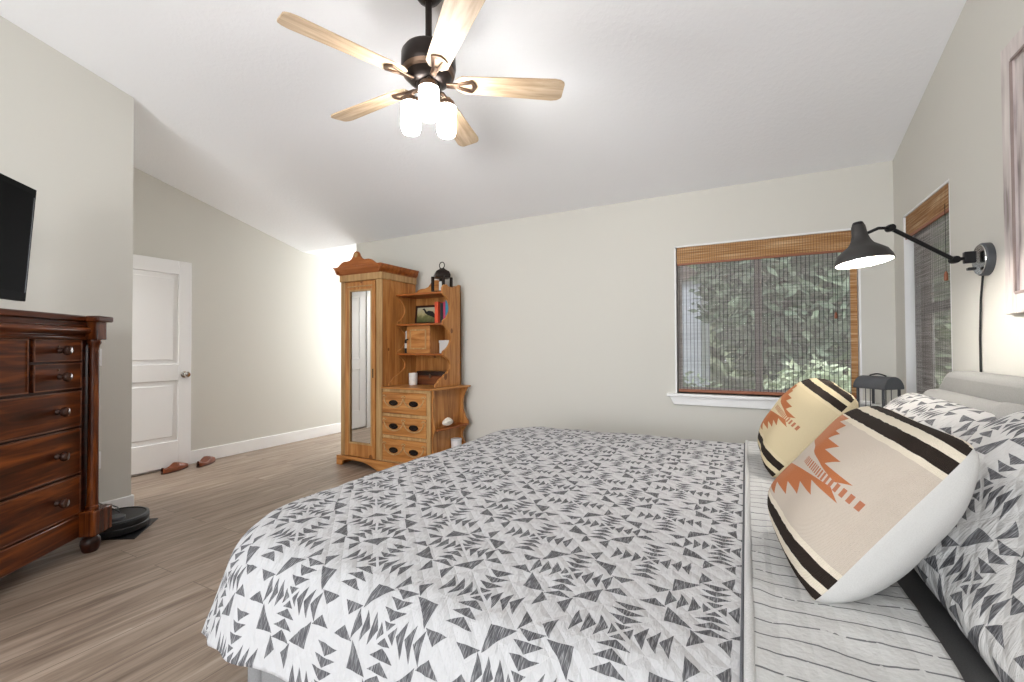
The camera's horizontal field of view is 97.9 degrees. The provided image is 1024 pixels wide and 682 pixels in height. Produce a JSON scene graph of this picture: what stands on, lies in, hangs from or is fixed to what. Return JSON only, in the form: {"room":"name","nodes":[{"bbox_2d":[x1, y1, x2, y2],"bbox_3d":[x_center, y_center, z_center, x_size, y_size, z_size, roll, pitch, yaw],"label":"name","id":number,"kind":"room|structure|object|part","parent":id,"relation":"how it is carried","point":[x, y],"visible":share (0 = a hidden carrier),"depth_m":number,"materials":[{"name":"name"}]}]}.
{"room":"bedroom","nodes":[
{"label":"bedroom","id":0,"kind":"room"},
{"bbox_2d":[0,16,133,502],"bbox_3d":[-3.875,-0.898,1.116,0.120,4.203,4.758,-1,-1,28],"label":"wall","id":1,"kind":"structure","parent":0,"point":[67,132],"depth_m":2.94,"materials":[{"name":"paint"}]},
{"bbox_2d":[0,173,36,301],"bbox_3d":[-2.780,-0.564,2.031,0.362,0.656,1.122,0,-1,-18],"label":"television","id":2,"kind":"object","parent":1,"relation":"attached to","point":[17,200],"visible":1,"depth_m":2.47,"materials":[{"name":"black plastic"}]},
{"bbox_2d":[99,451,100,468],"bbox_3d":[-2.800,0.805,2.986,0.009,0.116,0.072,-1,-1,28],"label":"wall outlet","id":3,"kind":"object","parent":1,"relation":"attached to","point":[100,451],"visible":0.14,"depth_m":3.01,"materials":[{"name":"white paint"}]},
{"bbox_2d":[100,349,101,365],"bbox_3d":[-2.803,0.110,2.996,0.010,0.116,0.072,-1,-1,28],"label":"light switch","id":4,"kind":"object","parent":1,"relation":"attached to","point":[100,349],"visible":0.17,"depth_m":3.02,"materials":[{"name":"white paint"}]},
{"bbox_2d":[101,494,133,508],"bbox_3d":[-3.935,1.138,1.132,0.314,0.132,4.772,-1,-1,28],"label":"baseboard","id":5,"kind":"structure","parent":1,"relation":"attached to","point":[127,501],"depth_m":3.11,"materials":[{"name":"white paint"}]},
{"bbox_2d":[0,432,400,681],"bbox_3d":[-1.195,1.245,2.137,6.191,0.080,9.700,-1,-1,28],"label":"floor","id":6,"kind":"structure","parent":0,"point":[137,609],"depth_m":2.25,"materials":[{"name":"laminate"}]},
{"bbox_2d":[0,308,112,578],"bbox_3d":[-2.549,0.529,2.003,0.535,1.362,1.280,0,-1,-9],"label":"dresser","id":7,"kind":"object","parent":6,"relation":"on","point":[50,362],"visible":1,"depth_m":2.33,"materials":[{"name":"brown wood"}]},
{"bbox_3d":[-2.388,0.123,2.035,0.016,0.272,0.370,0,-1,-9],"label":"drawer","id":8,"kind":"part","parent":7,"relation":"part of","materials":[{"name":"brown wood"}]},
{"bbox_3d":[-2.386,1.041,2.022,0.040,0.127,1.040,0,-1,-9],"label":"rail","id":9,"kind":"part","parent":7,"relation":"part of","materials":[{"name":"brown wood"}]},
{"bbox_3d":[-2.400,0.480,2.028,0.016,0.998,1.080,0,-1,-9],"label":"panel","id":10,"kind":"part","parent":7,"relation":"part of","materials":[{"name":"brown wood"}]},
{"bbox_3d":[-2.385,0.862,2.025,0.016,0.215,1.040,0,-1,-9],"label":"drawer","id":11,"kind":"part","parent":7,"relation":"part of","materials":[{"name":"brown wood"}]},
{"bbox_3d":[-2.386,0.614,2.028,0.016,0.252,1.040,0,-1,-9],"label":"drawer","id":12,"kind":"part","parent":7,"relation":"part of","materials":[{"name":"brown wood"}]},
{"bbox_3d":[-2.387,0.374,2.031,0.016,0.200,1.040,0,-1,-9],"label":"drawer","id":13,"kind":"part","parent":7,"relation":"part of","materials":[{"name":"brown wood"}]},
{"bbox_3d":[-2.447,0.193,2.397,0.016,0.143,0.305,0,-1,-9],"label":"drawer","id":14,"kind":"part","parent":7,"relation":"part of","materials":[{"name":"brown wood"}]},
{"bbox_3d":[-2.448,0.051,2.399,0.016,0.117,0.305,0,-1,-9],"label":"drawer","id":15,"kind":"part","parent":7,"relation":"part of","materials":[{"name":"brown wood"}]},
{"bbox_3d":[-2.405,0.867,2.381,0.052,0.052,0.052,0,-1,-9],"label":"knob","id":16,"kind":"part","parent":7,"relation":"part of","materials":[{"name":"brown wood"}]},
{"bbox_3d":[-2.406,0.619,2.384,0.052,0.052,0.052,0,-1,-9],"label":"knob","id":17,"kind":"part","parent":7,"relation":"part of","materials":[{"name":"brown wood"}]},
{"bbox_3d":[-2.407,0.380,2.388,0.052,0.052,0.052,0,-1,-9],"label":"knob","id":18,"kind":"part","parent":7,"relation":"part of","materials":[{"name":"brown wood"}]},
{"bbox_3d":[-2.410,0.193,2.403,0.052,0.052,0.052,0,-1,-9],"label":"knob","id":19,"kind":"part","parent":7,"relation":"part of","materials":[{"name":"brown wood"}]},
{"bbox_3d":[-2.410,0.051,2.405,0.052,0.052,0.052,0,-1,-9],"label":"knob","id":20,"kind":"part","parent":7,"relation":"part of","materials":[{"name":"brown wood"}]},
{"bbox_2d":[80,518,157,539],"bbox_3d":[-2.528,1.220,2.882,0.311,0.004,0.396,0,-1,-17],"label":"floor mat","id":21,"kind":"object","parent":6,"relation":"on","point":[136,534],"visible":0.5,"depth_m":2.80,"materials":[{"name":"black plastic"}]},
{"bbox_2d":[80,506,149,539],"bbox_3d":[-2.549,1.160,2.865,0.340,0.112,0.340,-1,-1,28],"label":"robot vacuum","id":22,"kind":"object","parent":21,"relation":"on","point":[131,519],"visible":0.55,"depth_m":2.82,"materials":[{"name":"black plastic"}]},
{"bbox_2d":[161,462,187,474],"bbox_3d":[-3.239,1.206,4.282,0.099,0.079,0.285,0,-1,6],"label":"clog","id":23,"kind":"object","parent":6,"relation":"on","point":[175,466],"visible":1,"depth_m":4.26,"materials":[{"name":"brown leather"}]},
{"bbox_2d":[196,456,214,467],"bbox_3d":[-3.102,1.209,4.521,0.099,0.079,0.285,0,-1,-6],"label":"clog","id":24,"kind":"object","parent":6,"relation":"on","point":[206,460],"visible":1,"depth_m":4.50,"materials":[{"name":"brown leather"}]},
{"bbox_2d":[333,251,470,470],"bbox_3d":[-1.101,0.178,4.438,1.305,2.118,0.560,-1,-1,28],"label":"wardrobe","id":25,"kind":"object","parent":6,"relation":"on","point":[384,417],"visible":0.95,"depth_m":4.34,"materials":[{"name":"brown wood"}]},
{"bbox_3d":[-1.495,0.234,4.379,0.336,1.562,0.012,-1,-1,28],"label":"mirror molding","id":26,"kind":"part","parent":25,"relation":"part of","materials":[{"name":"brown wood"}]},
{"bbox_3d":[-1.494,0.276,4.393,0.403,1.725,0.022,-1,-1,28],"label":"door","id":27,"kind":"part","parent":25,"relation":"part of","materials":[{"name":"brown wood"}]},
{"bbox_2d":[351,290,369,443],"bbox_3d":[-1.484,0.253,4.388,0.286,1.500,0.006,-1,-1,28],"label":"mirror","id":28,"kind":"object","parent":25,"relation":"attached to","point":[360,299],"depth_m":4.39,"materials":[{"name":"clear glass"}]},
{"bbox_3d":[-1.396,-0.698,4.603,0.647,0.078,0.560,-1,-1,28],"label":"cornice","id":29,"kind":"part","parent":25,"relation":"part of","materials":[{"name":"brown wood"}]},
{"bbox_3d":[-1.114,1.021,4.162,0.104,0.054,0.023,-1,-1,28],"label":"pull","id":30,"kind":"part","parent":25,"relation":"part of","materials":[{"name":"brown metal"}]},
{"bbox_3d":[-1.115,0.798,4.165,0.104,0.054,0.023,-1,-1,28],"label":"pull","id":31,"kind":"part","parent":25,"relation":"part of","materials":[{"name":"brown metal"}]},
{"bbox_3d":[-1.117,0.580,4.168,0.104,0.054,0.023,-1,-1,28],"label":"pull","id":32,"kind":"part","parent":25,"relation":"part of","materials":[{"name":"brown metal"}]},
{"bbox_3d":[-1.106,-0.006,4.525,0.014,0.890,0.414,-1,-1,28],"label":"panel","id":33,"kind":"part","parent":25,"relation":"part of","materials":[{"name":"brown wood"}]},
{"bbox_3d":[-0.998,1.020,4.125,0.523,0.205,0.020,-1,-1,28],"label":"drawer","id":34,"kind":"part","parent":25,"relation":"part of","materials":[{"name":"brown wood"}]},
{"bbox_3d":[-0.999,0.797,4.128,0.523,0.174,0.020,-1,-1,28],"label":"drawer","id":35,"kind":"part","parent":25,"relation":"part of","materials":[{"name":"brown wood"}]},
{"bbox_3d":[-1.000,0.579,4.132,0.523,0.197,0.020,-1,-1,28],"label":"drawer","id":36,"kind":"part","parent":25,"relation":"part of","materials":[{"name":"brown wood"}]},
{"bbox_2d":[405,331,406,352],"bbox_3d":[-1.062,0.010,4.510,0.049,0.226,0.049,-1,-1,28],"label":"bottle","id":37,"kind":"object","parent":25,"relation":"on","point":[405,331],"visible":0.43,"depth_m":4.49,"materials":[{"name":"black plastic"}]},
{"bbox_2d":[409,373,417,384],"bbox_3d":[-0.986,0.378,4.443,0.086,0.118,0.086,-1,-1,28],"label":"cup","id":38,"kind":"object","parent":25,"relation":"on","point":[413,377],"visible":0.98,"depth_m":4.41,"materials":[{"name":"white ceramic"}]},
{"bbox_3d":[-0.901,1.018,4.050,0.104,0.054,0.023,-1,-1,28],"label":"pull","id":39,"kind":"part","parent":25,"relation":"part of","materials":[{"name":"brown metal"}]},
{"bbox_3d":[-0.902,0.796,4.053,0.104,0.054,0.023,-1,-1,28],"label":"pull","id":40,"kind":"part","parent":25,"relation":"part of","materials":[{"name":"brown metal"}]},
{"bbox_3d":[-0.903,0.578,4.056,0.104,0.054,0.023,-1,-1,28],"label":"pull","id":41,"kind":"part","parent":25,"relation":"part of","materials":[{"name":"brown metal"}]},
{"bbox_3d":[-0.922,-0.017,4.363,0.205,0.195,0.008,-1,-1,28],"label":"door molding","id":42,"kind":"part","parent":25,"relation":"part of","materials":[{"name":"brown wood"}]},
{"bbox_2d":[381,384,455,390],"bbox_3d":[-0.871,0.444,4.338,0.595,0.018,0.518,-1,-1,28],"label":"countertop","id":43,"kind":"structure","parent":25,"relation":"on","point":[403,386],"depth_m":4.18,"materials":[{"name":"brown wood"}]},
{"bbox_3d":[-0.917,-0.015,4.373,0.285,0.266,0.018,-1,-1,28],"label":"cupboard door","id":44,"kind":"part","parent":25,"relation":"part of","materials":[{"name":"brown wood"}]},
{"bbox_2d":[397,323,441,326],"bbox_3d":[-0.845,-0.159,4.446,0.553,0.020,0.279,-1,-1,28],"label":"shelf","id":45,"kind":"object","parent":25,"relation":"attached to","point":[398,324],"depth_m":4.34,"materials":[{"name":"brown wood"}]},
{"bbox_2d":[397,353,441,355],"bbox_3d":[-0.844,0.131,4.442,0.553,0.020,0.279,-1,-1,28],"label":"shelf","id":46,"kind":"object","parent":25,"relation":"attached to","point":[398,354],"depth_m":4.36,"materials":[{"name":"brown wood"}]},
{"bbox_2d":[396,291,443,298],"bbox_3d":[-0.848,-0.456,4.447,0.553,0.020,0.285,-1,-1,28],"label":"shelf","id":47,"kind":"object","parent":25,"relation":"attached to","point":[437,294],"depth_m":4.45,"materials":[{"name":"brown wood"}]},
{"bbox_2d":[415,305,434,323],"bbox_3d":[-0.871,-0.266,4.531,0.275,0.194,0.039,-1,-1,28],"label":"photo frame","id":48,"kind":"object","parent":25,"relation":"on","point":[423,314],"visible":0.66,"depth_m":4.53,"materials":[{"name":"brown wood"}]},
{"bbox_2d":[417,370,445,384],"bbox_3d":[-0.778,0.368,4.461,0.342,0.135,0.147,-1,-1,28],"label":"wooden box","id":49,"kind":"object","parent":25,"relation":"on","point":[426,377],"visible":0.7,"depth_m":4.42,"materials":[{"name":"brown wood"}]},
{"bbox_3d":[-0.777,0.321,4.464,0.342,0.040,0.142,-1,-1,28],"label":"lid","id":50,"kind":"part","parent":49,"relation":"part of","materials":[{"name":"brown wood"}]},
{"bbox_2d":[435,302,442,322],"bbox_3d":[-0.713,-0.277,4.436,0.040,0.215,0.132,-1,-1,28],"label":"book","id":51,"kind":"object","parent":25,"relation":"on","point":[437,304],"visible":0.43,"depth_m":4.38,"materials":[{"name":"red paper"}]},
{"bbox_2d":[440,303,442,322],"bbox_3d":[-0.660,-0.270,4.419,0.032,0.200,0.132,-1,-1,28],"label":"book","id":52,"kind":"object","parent":25,"relation":"on","point":[441,304],"visible":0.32,"depth_m":4.36,"materials":[{"name":"black paper"}]},
{"bbox_2d":[431,262,452,291],"bbox_3d":[-0.688,-0.624,4.377,0.193,0.312,0.193,0,-1,7],"label":"bronze lantern","id":53,"kind":"object","parent":25,"relation":"on","point":[441,274],"visible":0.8,"depth_m":4.34,"materials":[{"name":"metal"}]},
{"bbox_3d":[-0.774,-0.558,4.349,0.022,0.140,0.022,-1,-1,28],"label":"post","id":54,"kind":"part","parent":53,"relation":"part of","materials":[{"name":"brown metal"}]},
{"bbox_2d":[439,340,448,352],"bbox_3d":[-0.652,0.056,4.418,0.118,0.127,0.088,-1,-1,28],"label":"gift box","id":55,"kind":"object","parent":25,"relation":"on","point":[443,344],"visible":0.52,"depth_m":4.39,"materials":[{"name":"white paper"}]},
{"bbox_3d":[-0.652,0.006,4.419,0.118,0.027,0.088,-1,-1,28],"label":"lid","id":56,"kind":"part","parent":55,"relation":"part of","materials":[{"name":"white fabric"}]},
{"bbox_2d":[443,302,444,318],"bbox_3d":[-0.631,-0.276,4.404,0.022,0.210,0.132,-1,-1,28],"label":"book","id":57,"kind":"object","parent":25,"relation":"on","point":[443,302],"visible":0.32,"depth_m":4.35,"materials":[{"name":"paper"}]},
{"bbox_2d":[445,300,447,316],"bbox_3d":[-0.601,-0.283,4.388,0.038,0.225,0.132,-1,-1,28],"label":"book","id":58,"kind":"object","parent":25,"relation":"on","point":[446,303],"visible":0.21,"depth_m":4.33,"materials":[{"name":"blue paper"}]},
{"bbox_2d":[442,417,452,425],"bbox_3d":[-0.596,0.747,4.144,0.071,0.071,0.170,-1,-1,28],"label":"seashell","id":59,"kind":"object","parent":25,"relation":"on","point":[448,421],"visible":1,"depth_m":4.11,"materials":[{"name":"white"}]},
{"bbox_3d":[-0.615,-0.062,4.268,0.022,0.990,0.414,-1,-1,28],"label":"panel","id":60,"kind":"part","parent":25,"relation":"part of","materials":[{"name":"brown wood"}]},
{"bbox_2d":[436,422,467,431],"bbox_3d":[-0.570,0.810,4.191,0.090,0.018,0.430,-1,-1,28],"label":"shelf","id":61,"kind":"object","parent":25,"relation":"attached to","point":[439,428],"depth_m":4.18,"materials":[{"name":"brown wood"}]},
{"bbox_2d":[451,437,461,447],"bbox_3d":[-0.530,0.978,4.242,0.104,0.102,0.104,-1,-1,28],"label":"candle jar","id":62,"kind":"object","parent":25,"relation":"on","point":[456,441],"visible":0.82,"depth_m":4.20,"materials":[{"name":"white glass"}]},
{"bbox_3d":[-0.530,0.935,4.242,0.104,0.017,0.104,-1,-1,28],"label":"lid","id":63,"kind":"part","parent":62,"relation":"part of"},
{"bbox_2d":[248,371,1023,681],"bbox_3d":[0.613,0.661,1.748,2.288,1.060,2.240,-1,-1,28],"label":"bed","id":64,"kind":"object","parent":6,"relation":"on","point":[982,391],"visible":0.17,"depth_m":1.12,"materials":[{"name":"grey fabric"}]},
{"bbox_3d":[0.574,0.967,1.777,2.185,0.270,1.960,-1,-1,28],"label":"frame","id":65,"kind":"part","parent":64,"relation":"part of","materials":[{"name":"grey fabric"}]},
{"bbox_2d":[201,427,964,681],"bbox_3d":[0.273,0.742,1.942,1.953,0.386,2.386,-1,-1,28],"label":"quilt","id":66,"kind":"object","parent":64,"relation":"on","point":[528,554],"visible":0.8,"depth_m":1.09,"materials":[{"name":"fabric"}]},
{"bbox_2d":[758,378,858,477],"bbox_3d":[1.258,0.363,1.928,0.352,0.397,0.436,-1,-1,31],"label":"throw cushion","id":67,"kind":"object","parent":66,"relation":"on","point":[802,413],"visible":0.64,"depth_m":1.78,"materials":[{"name":"beige fabric"}]},
{"bbox_3d":[1.304,0.407,1.910,0.125,0.440,0.440,40,19,17],"label":"panel","id":68,"kind":"part","parent":67,"relation":"part of","materials":[{"name":"beige fabric"}]},
{"bbox_2d":[767,406,978,602],"bbox_3d":[0.824,0.368,1.076,0.351,0.394,0.435,-1,-1,25],"label":"throw cushion","id":69,"kind":"object","parent":66,"relation":"on","point":[879,488],"visible":1,"depth_m":0.91,"materials":[{"name":"white fabric"}]},
{"bbox_3d":[0.876,0.404,1.056,0.136,0.437,0.436,38,15,17],"label":"panel","id":70,"kind":"part","parent":69,"relation":"part of","materials":[{"name":"white fabric"}]},
{"bbox_2d":[883,392,995,440],"bbox_3d":[1.478,0.422,1.693,0.356,0.416,0.887,-1,-1,26],"label":"pillow sham","id":71,"kind":"object","parent":64,"relation":"on","point":[960,421],"visible":0.23,"depth_m":1.46,"materials":[{"name":"white fabric"}]},
{"bbox_3d":[0.597,0.740,1.767,2.120,0.302,1.900,-1,-1,28],"label":"mattress","id":72,"kind":"part","parent":64,"relation":"part of","materials":[{"name":"fabric"}]},
{"bbox_2d":[923,389,1001,412],"bbox_3d":[1.490,0.398,1.292,0.100,0.405,1.440,-1,-1,28],"label":"cushion","id":73,"kind":"object","parent":64,"relation":"on","point":[985,401],"depth_m":1.61,"materials":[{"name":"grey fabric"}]},
{"bbox_2d":[914,411,1023,681],"bbox_3d":[1.061,0.377,0.907,0.370,0.418,0.882,-1,-1,28],"label":"pillow sham","id":74,"kind":"object","parent":64,"relation":"on","point":[976,572],"visible":0.6,"depth_m":0.86,"materials":[{"name":"white fabric"}]},
{"bbox_3d":[1.581,0.599,1.242,0.103,0.960,2.240,-1,-1,28],"label":"headboard","id":75,"kind":"part","parent":64,"relation":"part of","materials":[{"name":"grey fabric"}]},
{"bbox_2d":[992,402,1023,418],"bbox_3d":[1.272,0.343,1.079,0.162,0.331,0.688,-1,-1,30],"label":"bed pillow","id":76,"kind":"object","parent":64,"relation":"on","point":[1004,408],"visible":0.03,"depth_m":1.28,"materials":[{"name":"grey fabric"}]},
{"bbox_3d":[2.104,0.836,2.636,0.460,0.720,0.520,-1,-1,28],"label":"nightstand","id":77,"kind":"object","parent":6,"relation":"on","visible":0},
{"bbox_2d":[853,373,903,406],"bbox_3d":[2.086,0.329,2.538,0.148,0.291,0.176,0,-1,-14],"label":"candle lantern","id":78,"kind":"object","parent":77,"relation":"on","point":[883,383],"visible":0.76,"depth_m":2.50,"materials":[{"name":"grey metal"}]},
{"bbox_3d":[2.013,0.363,2.591,0.010,0.185,0.010,0,-1,-14],"label":"post","id":79,"kind":"part","parent":78,"relation":"part of","materials":[{"name":"grey metal"}]},
{"bbox_3d":[2.125,0.363,2.620,0.010,0.185,0.010,0,-1,-14],"label":"post","id":80,"kind":"part","parent":78,"relation":"part of","materials":[{"name":"grey metal"}]},
{"bbox_3d":[2.047,0.361,2.456,0.010,0.185,0.010,0,-1,-14],"label":"post","id":81,"kind":"part","parent":78,"relation":"part of","materials":[{"name":"grey metal"}]},
{"bbox_2d":[133,167,344,450],"bbox_3d":[-3.285,-0.567,4.666,0.120,3.636,7.200,-1,-1,28],"label":"wall","id":82,"kind":"structure","parent":0,"point":[266,311],"depth_m":5.06,"materials":[{"name":"paint"}]},
{"bbox_2d":[131,423,340,476],"bbox_3d":[-2.623,1.197,5.743,0.014,0.132,4.642,-1,-1,28],"label":"baseboard","id":83,"kind":"structure","parent":82,"relation":"attached to","point":[235,448],"depth_m":5.17,"materials":[{"name":"white paint"}]},
{"bbox_2d":[0,0,966,260],"bbox_3d":[-1.177,-2.175,2.252,6.191,1.961,9.550,-1,-1,28],"label":"ceiling","id":84,"kind":"structure","parent":0,"point":[234,106],"depth_m":2.83,"materials":[{"name":"white paint"}]},
{"bbox_2d":[277,0,564,146],"bbox_3d":[-0.441,-1.386,2.198,1.245,0.724,1.288,-1,-1,28],"label":"ceiling fan","id":85,"kind":"object","parent":84,"relation":"hanging from","point":[428,62],"visible":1,"depth_m":2.11,"materials":[{"name":"brown wood"}]},
{"bbox_3d":[-0.702,-1.257,1.905,0.535,0.008,0.136,0,11,-42],"label":"fan blade","id":86,"kind":"part","parent":85,"relation":"part of","materials":[{"name":"brown wood"}]},
{"bbox_3d":[-0.748,-1.250,2.369,0.535,0.008,0.136,-1,11,30],"label":"fan blade","id":87,"kind":"part","parent":85,"relation":"part of","materials":[{"name":"brown wood"}]},
{"bbox_3d":[-0.499,-1.103,2.200,0.094,0.158,0.094,-1,-1,28],"label":"lamp shade","id":88,"kind":"part","parent":85,"relation":"part of","materials":[{"name":"white glass"}]},
{"bbox_3d":[-0.475,-1.211,2.193,0.070,0.057,0.019,-1,-1,19],"label":"light arm","id":89,"kind":"part","parent":85,"relation":"part of","materials":[{"name":"brown metal"}]},
{"bbox_3d":[-0.386,-1.105,2.069,0.094,0.158,0.094,-1,-1,28],"label":"lamp shade","id":90,"kind":"part","parent":85,"relation":"part of","materials":[{"name":"white glass"}]},
{"bbox_3d":[-0.348,-1.211,2.217,0.070,0.057,0.019,0,-1,-41],"label":"light arm","id":91,"kind":"part","parent":85,"relation":"part of","materials":[{"name":"brown metal"}]},
{"bbox_3d":[-0.328,-1.103,2.232,0.094,0.158,0.094,-1,-1,28],"label":"lamp shade","id":92,"kind":"part","parent":85,"relation":"part of","materials":[{"name":"white glass"}]},
{"bbox_3d":[-0.245,-1.260,1.805,0.136,0.008,0.535,13,-6,-23],"label":"fan blade","id":93,"kind":"part","parent":85,"relation":"part of","materials":[{"name":"brown wood"}]},
{"bbox_3d":[-0.321,-1.249,2.558,0.136,0.008,0.535,-13,-3,12],"label":"fan blade","id":94,"kind":"part","parent":85,"relation":"part of","materials":[{"name":"brown wood"}]},
{"bbox_3d":[-0.010,-1.256,2.209,0.535,0.008,0.136,0,-13,-6],"label":"fan blade","id":95,"kind":"part","parent":85,"relation":"part of","materials":[{"name":"brown wood"}]},
{"bbox_2d":[356,161,896,443],"bbox_3d":[0.449,0.025,4.128,5.081,2.401,0.140,-1,-1,28],"label":"wall","id":96,"kind":"structure","parent":0,"point":[568,317],"depth_m":3.85,"materials":[{"name":"paint"}]},
{"bbox_2d":[677,252,851,395],"bbox_3d":[1.892,-0.178,3.401,1.205,1.183,0.050,-1,-1,28],"label":"window","id":97,"kind":"structure","parent":96,"relation":"in","point":[829,256],"depth_m":3.38,"materials":[{"name":"grey glass"}]},
{"bbox_2d":[677,231,857,398],"bbox_3d":[1.862,-0.181,3.336,1.177,1.168,0.039,-1,-1,28],"label":"bamboo blind","id":98,"kind":"object","parent":97,"relation":"attached to","point":[831,243],"visible":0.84,"depth_m":3.31,"materials":[{"name":"wood"}]},
{"bbox_3d":[1.868,0.391,3.335,1.169,0.024,0.014,-1,-1,28],"label":"rail","id":99,"kind":"part","parent":98,"relation":"part of","materials":[{"name":"brown wood"}]},
{"bbox_3d":[2.262,-0.368,3.116,0.003,0.340,0.002,-1,-1,28],"label":"pull cord","id":100,"kind":"part","parent":98,"relation":"part of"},
{"bbox_2d":[674,228,862,400],"bbox_3d":[1.865,-0.179,3.351,1.205,1.183,0.074,-1,-1,28],"label":"trim","id":101,"kind":"structure","parent":96,"relation":"attached to","point":[848,229],"depth_m":3.27,"materials":[{"name":"white paint"}]},
{"bbox_2d":[667,392,875,408],"bbox_3d":[1.858,0.457,3.322,1.329,0.090,0.120,-1,-1,28],"label":"trim","id":102,"kind":"structure","parent":96,"relation":"attached to","point":[722,400],"depth_m":3.39,"materials":[{"name":"white paint"}]},
{"bbox_2d":[893,0,1023,396],"bbox_3d":[1.008,-0.939,-0.103,0.140,4.203,7.134,-1,-1,28],"label":"wall","id":103,"kind":"structure","parent":0,"point":[954,132],"depth_m":1.97,"materials":[{"name":"paint"}]},
{"bbox_2d":[834,221,996,371],"bbox_3d":[1.662,0.094,1.814,0.614,1.185,0.201,0,-1,6],"label":"wall lamp","id":104,"kind":"object","parent":103,"relation":"attached to","point":[862,251],"visible":0.98,"depth_m":1.84,"materials":[{"name":"grey metal"}]},
{"bbox_3d":[1.453,-0.378,1.846,0.064,0.107,0.064,-1,-1,28],"label":"bulb","id":105,"kind":"part","parent":104,"relation":"part of","materials":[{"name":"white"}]},
{"bbox_3d":[1.455,-0.402,1.843,0.201,0.181,0.202,-1,-1,28],"label":"lamp shade","id":106,"kind":"part","parent":104,"relation":"part of","materials":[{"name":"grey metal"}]},
{"bbox_3d":[1.520,-0.456,1.868,0.152,0.053,0.014,0,-1,-9],"label":"shade arm","id":107,"kind":"part","parent":104,"relation":"part of","materials":[{"name":"black metal"}]},
{"bbox_3d":[1.720,-0.407,1.869,0.259,0.154,0.017,0,-1,4],"label":"arm","id":108,"kind":"part","parent":104,"relation":"part of","materials":[{"name":"black metal"}]},
{"bbox_2d":[966,267,976,270],"bbox_3d":[1.899,-0.298,1.842,0.027,0.012,0.020,-1,-1,28],"label":"switch","id":109,"kind":"object","parent":104,"relation":"attached to","point":[969,268],"depth_m":1.84,"materials":[{"name":"black plastic"}]},
{"bbox_3d":[1.919,-0.334,1.832,0.003,0.122,0.122,-1,-1,28],"label":"plate","id":110,"kind":"part","parent":104,"relation":"part of","materials":[{"name":"silver metal"}]},
{"bbox_3d":[1.959,0.205,1.852,0.009,0.961,0.063,-1,-1,34],"label":"cord","id":111,"kind":"part","parent":104,"relation":"part of","materials":[{"name":"black plastic"}]},
{"bbox_3d":[1.933,-0.335,1.825,0.027,0.134,0.134,-1,-1,28],"label":"wall plate","id":112,"kind":"part","parent":104,"relation":"part of","materials":[{"name":"grey metal"}]},
{"bbox_2d":[903,179,952,392],"bbox_3d":[2.319,-0.194,2.447,0.074,1.183,0.715,-1,-1,28],"label":"trim","id":113,"kind":"structure","parent":103,"relation":"attached to","point":[909,282],"depth_m":2.76,"materials":[{"name":"white paint"}]},
{"bbox_2d":[920,214,951,391],"bbox_3d":[2.369,-0.195,2.421,0.050,1.183,0.715,-1,-1,28],"label":"window","id":114,"kind":"structure","parent":103,"relation":"in","point":[930,336],"depth_m":2.58,"materials":[{"name":"grey glass"}]},
{"bbox_2d":[905,183,951,393],"bbox_3d":[2.295,-0.135,2.454,0.038,1.292,0.690,-1,-1,28],"label":"bamboo blind","id":115,"kind":"object","parent":114,"relation":"attached to","point":[921,220],"visible":0.58,"depth_m":2.42,"materials":[{"name":"brown wood"}]},
{"bbox_3d":[2.283,-0.106,2.412,0.003,1.196,0.588,-1,-1,28],"label":"reed panel","id":116,"kind":"part","parent":115,"relation":"part of","materials":[{"name":"wood"}]},
{"bbox_3d":[2.153,-0.510,2.214,0.003,0.340,0.002,-1,-1,28],"label":"pull cord","id":117,"kind":"part","parent":115,"relation":"part of","materials":[{"name":"brown fabric"}]},
{"bbox_2d":[1001,26,1023,314],"bbox_3d":[1.654,-0.597,1.299,0.025,0.988,0.825,-1,-1,28],"label":"picture frame","id":118,"kind":"object","parent":103,"relation":"attached to","point":[1012,55],"visible":1,"depth_m":1.60,"materials":[{"name":"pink wood"}]},
{"bbox_3d":[1.659,-0.597,1.296,0.010,0.838,0.675,-1,-1,28],"label":"panel","id":119,"kind":"part","parent":118,"relation":"part of","materials":[{"name":"brown wood"}]},
{"bbox_3d":[-3.295,-0.255,3.423,1.010,2.977,0.120,-1,-1,28],"label":"wall","id":120,"kind":"structure","parent":0,"visible":0},
{"bbox_2d":[131,254,191,474],"bbox_3d":[-3.431,0.213,4.088,0.109,2.018,0.907,-1,-1,28],"label":"door","id":121,"kind":"structure","parent":120,"relation":"in","point":[162,288],"depth_m":4.26,"materials":[{"name":"white paint"}]},
{"bbox_3d":[-3.460,0.679,4.098,0.026,0.590,0.677,-1,-1,28],"label":"panel","id":122,"kind":"part","parent":121,"relation":"part of","materials":[{"name":"white paint"}]},
{"bbox_3d":[-3.465,-0.218,4.111,0.026,0.885,0.677,-1,-1,28],"label":"panel","id":123,"kind":"part","parent":121,"relation":"part of","materials":[{"name":"white paint"}]},
{"bbox_3d":[-3.234,0.332,4.422,0.073,0.062,0.062,-1,-1,28],"label":"knob","id":124,"kind":"part","parent":121,"relation":"part of","materials":[{"name":"silver metal"}]}
]}

